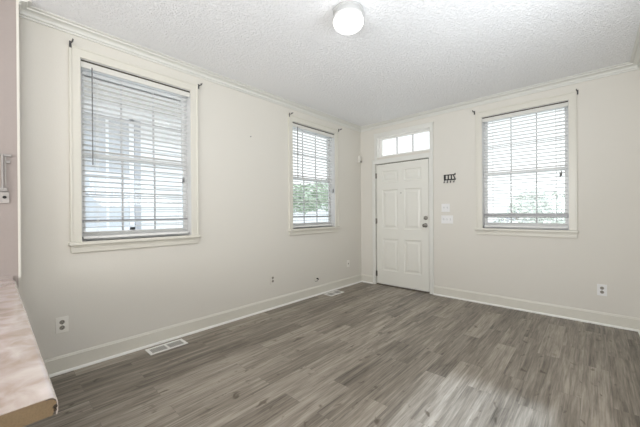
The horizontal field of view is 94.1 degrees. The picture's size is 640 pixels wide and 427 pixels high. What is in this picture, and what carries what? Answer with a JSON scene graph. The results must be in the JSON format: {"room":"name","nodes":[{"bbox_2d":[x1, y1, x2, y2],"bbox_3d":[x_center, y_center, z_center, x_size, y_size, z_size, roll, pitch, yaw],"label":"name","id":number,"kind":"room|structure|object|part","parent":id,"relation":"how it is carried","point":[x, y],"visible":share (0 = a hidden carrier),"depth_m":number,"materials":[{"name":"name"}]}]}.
{"room":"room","nodes":[
{"label":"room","id":0,"kind":"room"},
{"bbox_2d":[0,0,17,285],"bbox_3d":[-3.468,-0.118,0.735,0.292,2.742,3.814,0,0,42],"label":"wall partition","id":1,"kind":"structure","parent":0,"point":[8,67],"depth_m":2.01,"materials":[{"name":"paint"}]},
{"bbox_2d":[0,153,11,202],"bbox_3d":[-2.111,-0.234,1.985,0.021,0.330,0.085,0,0,42],"label":"handle","id":2,"kind":"object","parent":1,"relation":"attached to","point":[4,195],"visible":1,"depth_m":1.99,"materials":[{"name":"silver metal"}]},
{"bbox_3d":[-2.109,-0.279,1.981,0.012,0.230,0.012,0,0,42],"label":"rod","id":3,"kind":"part","parent":2,"relation":"part of","materials":[{"name":"silver metal"}]},
{"bbox_3d":[-2.115,-0.108,1.991,0.007,0.078,0.056,0,0,42],"label":"strike plate","id":4,"kind":"part","parent":2,"relation":"part of","materials":[{"name":"grey"}]},
{"bbox_2d":[16,0,20,277],"bbox_3d":[-2.075,-0.530,2.051,0.015,1.942,0.013,0,0,42],"label":"bead","id":5,"kind":"object","parent":1,"relation":"attached to","point":[17,1],"visible":1,"depth_m":2.05,"materials":[{"name":"paint"}]},
{"bbox_2d":[18,17,361,359],"bbox_3d":[-0.730,-0.143,3.841,0.140,2.742,4.466,0,0,42],"label":"wall","id":6,"kind":"structure","parent":0,"point":[107,296],"depth_m":3.01,"materials":[{"name":"paint"}]},
{"bbox_2d":[19,0,31,12],"bbox_3d":[-2.111,-1.463,2.123,0.152,0.076,0.080,0,0,42],"label":"crown molding","id":7,"kind":"structure","parent":6,"relation":"attached to","point":[23,4],"depth_m":2.10,"materials":[{"name":"white paint"}]},
{"bbox_2d":[55,316,68,333],"bbox_3d":[-2.010,0.868,2.324,0.010,0.122,0.078,0,0,42],"label":"wall outlet","id":8,"kind":"object","parent":6,"relation":"attached to","point":[61,323],"visible":1,"depth_m":2.32,"materials":[{"name":"white plastic"}]},
{"bbox_2d":[68,45,200,252],"bbox_3d":[-1.682,-0.515,2.789,0.218,1.655,1.065,0,0,42],"label":"window","id":9,"kind":"structure","parent":6,"relation":"in","point":[78,245],"depth_m":2.68,"materials":[{"name":"beige paint"}]},
{"bbox_3d":[-1.955,-0.555,2.383,0.022,1.565,0.072,0,0,42],"label":"casing","id":10,"kind":"part","parent":9,"relation":"part of","materials":[{"name":"beige paint"}]},
{"bbox_3d":[-1.728,-0.866,2.829,0.026,0.780,0.889,0,0,42],"label":"sash","id":11,"kind":"part","parent":9,"relation":"part of","materials":[{"name":"white paint"}]},
{"bbox_3d":[-1.706,-0.153,2.815,0.020,0.731,0.889,0,0,42],"label":"sash","id":12,"kind":"part","parent":9,"relation":"part of","materials":[{"name":"white paint"}]},
{"bbox_3d":[-1.694,0.061,2.805,0.008,0.020,0.889,0,0,42],"label":"rail","id":13,"kind":"part","parent":9,"relation":"part of","materials":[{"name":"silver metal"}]},
{"bbox_3d":[-1.633,-1.303,2.739,0.023,0.080,1.041,0,0,42],"label":"head casing","id":14,"kind":"part","parent":9,"relation":"part of","materials":[{"name":"beige paint"}]},
{"bbox_2d":[81,59,189,238],"bbox_3d":[-1.662,-0.523,2.772,0.086,1.464,0.887,0,0,42],"label":"window blind","id":15,"kind":"object","parent":9,"relation":"attached to","point":[85,65],"visible":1,"depth_m":2.73,"materials":[{"name":"white plastic"}]},
{"bbox_3d":[-1.896,-0.501,2.538,0.055,1.406,0.003,0,0,42],"label":"ladder cord","id":16,"kind":"part","parent":15,"relation":"part of","materials":[{"name":"white fabric"}]},
{"bbox_3d":[-1.668,0.198,2.783,0.048,0.022,0.865,0,0,42],"label":"rail","id":17,"kind":"part","parent":15,"relation":"part of","materials":[{"name":"white plastic"}]},
{"bbox_3d":[-1.451,-0.505,3.026,0.055,1.406,0.003,0,0,42],"label":"ladder cord","id":18,"kind":"part","parent":15,"relation":"part of","materials":[{"name":"white fabric"}]},
{"bbox_3d":[-1.389,-0.782,3.021,0.006,0.832,0.015,0,0,42],"label":"lift cord","id":19,"kind":"part","parent":15,"relation":"part of","materials":[{"name":"white fabric"}]},
{"bbox_3d":[-1.301,-0.561,3.098,0.022,1.565,0.072,0,0,42],"label":"casing","id":20,"kind":"part","parent":9,"relation":"part of","materials":[{"name":"beige paint"}]},
{"bbox_2d":[19,6,361,131],"bbox_3d":[-0.705,-1.476,3.713,0.080,0.076,4.326,0,0,42],"label":"crown molding","id":21,"kind":"structure","parent":6,"relation":"attached to","point":[34,14],"depth_m":2.81,"materials":[{"name":"white paint"}]},
{"bbox_2d":[44,274,361,377],"bbox_3d":[-0.704,1.161,3.734,0.031,0.134,4.326,0,0,42],"label":"baseboard","id":22,"kind":"structure","parent":6,"relation":"attached to","point":[62,364],"depth_m":2.92,"materials":[{"name":"beige paint"}]},
{"bbox_2d":[270,274,274,284],"bbox_3d":[-0.611,0.852,3.853,0.010,0.122,0.078,0,0,42],"label":"wall outlet","id":23,"kind":"object","parent":6,"relation":"attached to","point":[272,277],"visible":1,"depth_m":3.85,"materials":[{"name":"paint"}]},
{"bbox_2d":[288,114,339,235],"bbox_3d":[-0.119,-0.529,4.498,0.218,1.655,1.088,0,0,42],"label":"window","id":24,"kind":"structure","parent":6,"relation":"in","point":[333,215],"depth_m":4.56,"materials":[{"name":"beige paint"}]},
{"bbox_3d":[-0.400,-0.569,4.083,0.022,1.565,0.072,0,0,42],"label":"casing","id":25,"kind":"part","parent":24,"relation":"part of","materials":[{"name":"beige paint"}]},
{"bbox_3d":[-0.166,-0.880,4.538,0.026,0.780,0.912,0,0,42],"label":"sash","id":26,"kind":"part","parent":24,"relation":"part of","materials":[{"name":"white paint"}]},
{"bbox_3d":[-0.143,-0.167,4.524,0.020,0.731,0.912,0,0,42],"label":"sash","id":27,"kind":"part","parent":24,"relation":"part of","materials":[{"name":"white paint"}]},
{"bbox_3d":[-0.131,0.047,4.514,0.008,0.020,0.912,0,0,42],"label":"rail","id":28,"kind":"part","parent":24,"relation":"part of","materials":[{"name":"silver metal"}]},
{"bbox_2d":[293,122,333,227],"bbox_3d":[-0.099,-0.537,4.480,0.086,1.464,0.910,0,0,42],"label":"window blind","id":29,"kind":"object","parent":24,"relation":"attached to","point":[297,126],"visible":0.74,"depth_m":4.46,"materials":[{"name":"white plastic"}]},
{"bbox_3d":[-0.339,-0.514,4.240,0.055,1.406,0.003,0,0,42],"label":"ladder cord","id":30,"kind":"part","parent":29,"relation":"part of","materials":[{"name":"white fabric"}]},
{"bbox_3d":[-0.106,0.184,4.492,0.048,0.022,0.888,0,0,42],"label":"rail","id":31,"kind":"part","parent":29,"relation":"part of","materials":[{"name":"white plastic"}]},
{"bbox_3d":[0.118,-0.519,4.741,0.055,1.406,0.003,0,0,42],"label":"ladder cord","id":32,"kind":"part","parent":29,"relation":"part of","materials":[{"name":"white fabric"}]},
{"bbox_3d":[-0.070,-1.317,4.447,0.023,0.080,1.064,0,0,42],"label":"head casing","id":33,"kind":"part","parent":24,"relation":"part of","materials":[{"name":"beige paint"}]},
{"bbox_3d":[0.270,-0.575,4.815,0.022,1.565,0.072,0,0,42],"label":"casing","id":34,"kind":"part","parent":24,"relation":"part of","materials":[{"name":"beige paint"}]},
{"bbox_2d":[23,282,639,426],"bbox_3d":[-0.691,1.282,1.233,3.705,0.100,8.280,0,0,42],"label":"floor","id":35,"kind":"structure","parent":0,"point":[366,354],"depth_m":2.27,"materials":[{"name":"grey wood"}]},
{"bbox_2d":[0,276,57,426],"bbox_3d":[-1.562,0.828,1.135,1.969,0.819,0.640,0,0,42],"label":"countertop","id":36,"kind":"structure","parent":35,"relation":"on","point":[27,393],"depth_m":0.82,"materials":[{"name":"laminate"}]},
{"bbox_2d":[145,339,187,354],"bbox_3d":[-1.416,1.232,2.761,0.152,0.006,0.325,0,0,42],"label":"floor vent","id":37,"kind":"object","parent":35,"relation":"in","point":[170,345],"visible":1,"depth_m":2.75,"materials":[{"name":"white metal"}]},
{"bbox_2d":[324,290,342,295],"bbox_3d":[0.215,1.217,4.558,0.160,0.006,0.310,0,0,42],"label":"floor vent","id":38,"kind":"object","parent":35,"relation":"in","point":[335,292],"visible":1,"depth_m":4.53,"materials":[{"name":"white metal"}]},
{"bbox_2d":[31,0,639,125],"bbox_3d":[-0.712,-1.570,1.229,3.705,0.120,8.280,0,0,42],"label":"ceiling","id":39,"kind":"structure","parent":0,"point":[406,57],"depth_m":2.64,"materials":[{"name":"white paint"}]},
{"bbox_2d":[333,0,363,34],"bbox_3d":[0.212,-1.442,2.230,0.226,0.151,0.226,0,0,42],"label":"ceiling light","id":40,"kind":"object","parent":39,"relation":"attached to","point":[348,15],"visible":1,"depth_m":2.16,"materials":[{"name":"white glass"}]},
{"bbox_2d":[361,69,639,317],"bbox_3d":[2.046,-0.163,4.234,3.705,2.742,0.140,0,0,42],"label":"wall","id":41,"kind":"structure","parent":0,"point":[605,250],"depth_m":3.45,"materials":[{"name":"paint"}]},
{"bbox_2d":[362,274,372,283],"bbox_3d":[0.825,1.148,5.245,0.248,0.134,0.031,0,0,42],"label":"baseboard","id":42,"kind":"structure","parent":41,"relation":"attached to","point":[365,278],"depth_m":5.24,"materials":[{"name":"beige paint"}]},
{"bbox_2d":[372,151,433,293],"bbox_3d":[1.351,0.144,4.859,1.058,2.135,0.258,0,0,42],"label":"door","id":43,"kind":"structure","parent":41,"relation":"in","point":[402,187],"depth_m":4.79,"materials":[{"name":"white paint"}]},
{"bbox_2d":[373,122,433,159],"bbox_3d":[1.357,-1.140,4.841,1.037,0.448,0.162,0,0,42],"label":"window","id":44,"kind":"structure","parent":41,"relation":"in","point":[427,127],"depth_m":4.82,"materials":[{"name":"white paint"}]},
{"bbox_3d":[1.378,-1.128,4.864,0.903,0.321,0.040,0,0,42],"label":"sash","id":45,"kind":"part","parent":44,"relation":"part of","materials":[{"name":"white paint"}]},
{"bbox_2d":[441,204,449,211],"bbox_3d":[1.822,-0.083,4.331,0.118,0.118,0.019,0,0,42],"label":"light switch","id":46,"kind":"object","parent":41,"relation":"attached to","point":[444,207],"visible":1,"depth_m":4.33,"materials":[{"name":"white plastic"}]},
{"bbox_2d":[441,215,452,223],"bbox_3d":[1.838,0.087,4.318,0.166,0.118,0.019,0,0,42],"label":"light switch","id":47,"kind":"object","parent":41,"relation":"attached to","point":[446,219],"visible":1,"depth_m":4.32,"materials":[{"name":"white plastic"}]},
{"bbox_2d":[444,173,455,182],"bbox_3d":[1.859,-0.508,4.283,0.168,0.140,0.034,0,0,42],"label":"key rack","id":48,"kind":"object","parent":41,"relation":"attached to","point":[454,173],"visible":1,"depth_m":4.28,"materials":[{"name":"black metal"}]},
{"bbox_2d":[361,62,638,131],"bbox_3d":[1.962,-1.496,4.151,3.425,0.076,0.080,0,0,42],"label":"crown molding","id":49,"kind":"structure","parent":41,"relation":"attached to","point":[624,67],"depth_m":3.71,"materials":[{"name":"white paint"}]},
{"bbox_2d":[475,91,578,237],"bbox_3d":[2.554,-0.547,3.753,1.064,1.655,0.218,0,0,42],"label":"window","id":50,"kind":"structure","parent":41,"relation":"in","point":[571,213],"depth_m":3.66,"materials":[{"name":"beige paint"}]},
{"bbox_3d":[2.148,-0.587,4.026,0.072,1.565,0.022,0,0,42],"label":"casing","id":51,"kind":"part","parent":50,"relation":"part of","materials":[{"name":"beige paint"}]},
{"bbox_2d":[482,101,567,228],"bbox_3d":[2.536,-0.555,3.734,0.886,1.464,0.086,0,0,42],"label":"window blind","id":52,"kind":"object","parent":50,"relation":"attached to","point":[564,104],"visible":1,"depth_m":3.71,"materials":[{"name":"white plastic"}]},
{"bbox_3d":[2.304,-0.533,3.968,0.003,1.406,0.055,0,0,42],"label":"ladder cord","id":53,"kind":"part","parent":52,"relation":"part of","materials":[{"name":"white fabric"}]},
{"bbox_3d":[2.552,0.166,3.747,0.864,0.022,0.048,0,0,42],"label":"rail","id":54,"kind":"part","parent":52,"relation":"part of","materials":[{"name":"white plastic"}]},
{"bbox_3d":[2.790,-0.536,3.523,0.003,1.406,0.055,0,0,42],"label":"ladder cord","id":55,"kind":"part","parent":52,"relation":"part of","materials":[{"name":"white fabric"}]},
{"bbox_3d":[2.592,-0.899,3.797,0.888,0.780,0.026,0,0,42],"label":"sash","id":56,"kind":"part","parent":50,"relation":"part of","materials":[{"name":"white paint"}]},
{"bbox_3d":[2.582,-0.185,3.781,0.888,0.731,0.020,0,0,42],"label":"sash","id":57,"kind":"part","parent":50,"relation":"part of","materials":[{"name":"white paint"}]},
{"bbox_3d":[2.573,0.029,3.771,0.888,0.050,0.008,0,0,42],"label":"rail","id":58,"kind":"part","parent":50,"relation":"part of","materials":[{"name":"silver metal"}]},
{"bbox_3d":[2.499,-1.334,3.698,1.040,0.080,0.023,0,0,42],"label":"head casing","id":59,"kind":"part","parent":50,"relation":"part of","materials":[{"name":"beige paint"}]},
{"bbox_3d":[2.862,-0.591,3.373,0.072,1.565,0.022,0,0,42],"label":"casing","id":60,"kind":"part","parent":50,"relation":"part of","materials":[{"name":"beige paint"}]},
{"bbox_2d":[433,285,639,331],"bbox_3d":[2.479,1.138,3.732,2.119,0.134,0.031,0,0,42],"label":"baseboard","id":61,"kind":"structure","parent":41,"relation":"attached to","point":[589,316],"depth_m":3.54,"materials":[{"name":"beige paint"}]},
{"bbox_2d":[597,284,606,295],"bbox_3d":[3.049,0.828,3.223,0.078,0.122,0.010,0,0,42],"label":"wall outlet","id":62,"kind":"object","parent":41,"relation":"attached to","point":[601,289],"visible":1,"depth_m":3.22,"materials":[{"name":"white plastic"}]},
{"bbox_3d":[0.614,-0.146,0.028,0.140,2.742,8.280,0,0,42],"label":"wall","id":63,"kind":"structure","parent":0,"visible":0},
{"bbox_2d":[630,24,639,68],"bbox_3d":[0.523,-1.479,0.100,0.080,0.076,8.000,0,0,42],"label":"crown molding","id":64,"kind":"structure","parent":63,"relation":"attached to","point":[635,58],"depth_m":2.81,"materials":[{"name":"white paint"}]},
{"label":"outside","id":65,"kind":"structure","parent":0,"visible":0},
{"bbox_3d":[10.873,1.775,16.410,80.000,0.200,90.000,0,0,42],"label":"ground","id":66,"kind":"structure","parent":65,"visible":0},
{"bbox_2d":[84,75,182,231],"bbox_3d":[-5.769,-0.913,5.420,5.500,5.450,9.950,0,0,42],"label":"window glass","id":67,"kind":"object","parent":66,"relation":"on","point":[172,214],"visible":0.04,"depth_m":4.93,"materials":[{"name":"white"}]},
{"bbox_2d":[85,174,128,228],"bbox_3d":[-3.355,-0.194,4.702,0.023,0.840,0.600,0,0,42],"label":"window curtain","id":68,"kind":"object","parent":67,"relation":"hanging from","point":[126,224],"depth_m":4.68,"materials":[{"name":"plastic"}]},
{"bbox_2d":[134,120,140,229],"bbox_3d":[-3.066,-0.647,5.009,0.040,1.880,0.090,0,0,42],"label":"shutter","id":69,"kind":"object","parent":67,"relation":"hanging from","point":[136,135],"depth_m":4.99,"materials":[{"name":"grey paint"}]},
{"bbox_2d":[293,179,327,213],"bbox_3d":[0.618,0.024,14.406,5.544,3.463,3.870,0,0,-22],"label":"tree","id":70,"kind":"object","parent":66,"relation":"on","point":[313,203],"visible":0.25,"depth_m":13.73,"materials":[{"name":"green plant"}]},
{"bbox_2d":[293,206,327,222],"bbox_3d":[-1.078,0.649,17.575,8.800,2.220,0.100,0,0,0],"label":"fence","id":71,"kind":"object","parent":66,"relation":"on","point":[313,219],"visible":0.02,"depth_m":17.55,"materials":[{"name":"white paint"}]},
{"bbox_2d":[494,189,564,222],"bbox_3d":[8.116,0.374,11.098,2.982,2.674,2.075,0,0,42],"label":"tree","id":72,"kind":"object","parent":66,"relation":"on","point":[520,202],"visible":0.3,"depth_m":10.96,"materials":[{"name":"green plant"}]},
{"bbox_2d":[495,204,564,222],"bbox_3d":[10.090,0.644,13.857,4.600,2.080,1.890,0,0,42],"label":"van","id":73,"kind":"object","parent":66,"relation":"on","point":[504,210],"visible":0.02,"depth_m":13.88,"materials":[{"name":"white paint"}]}
]}

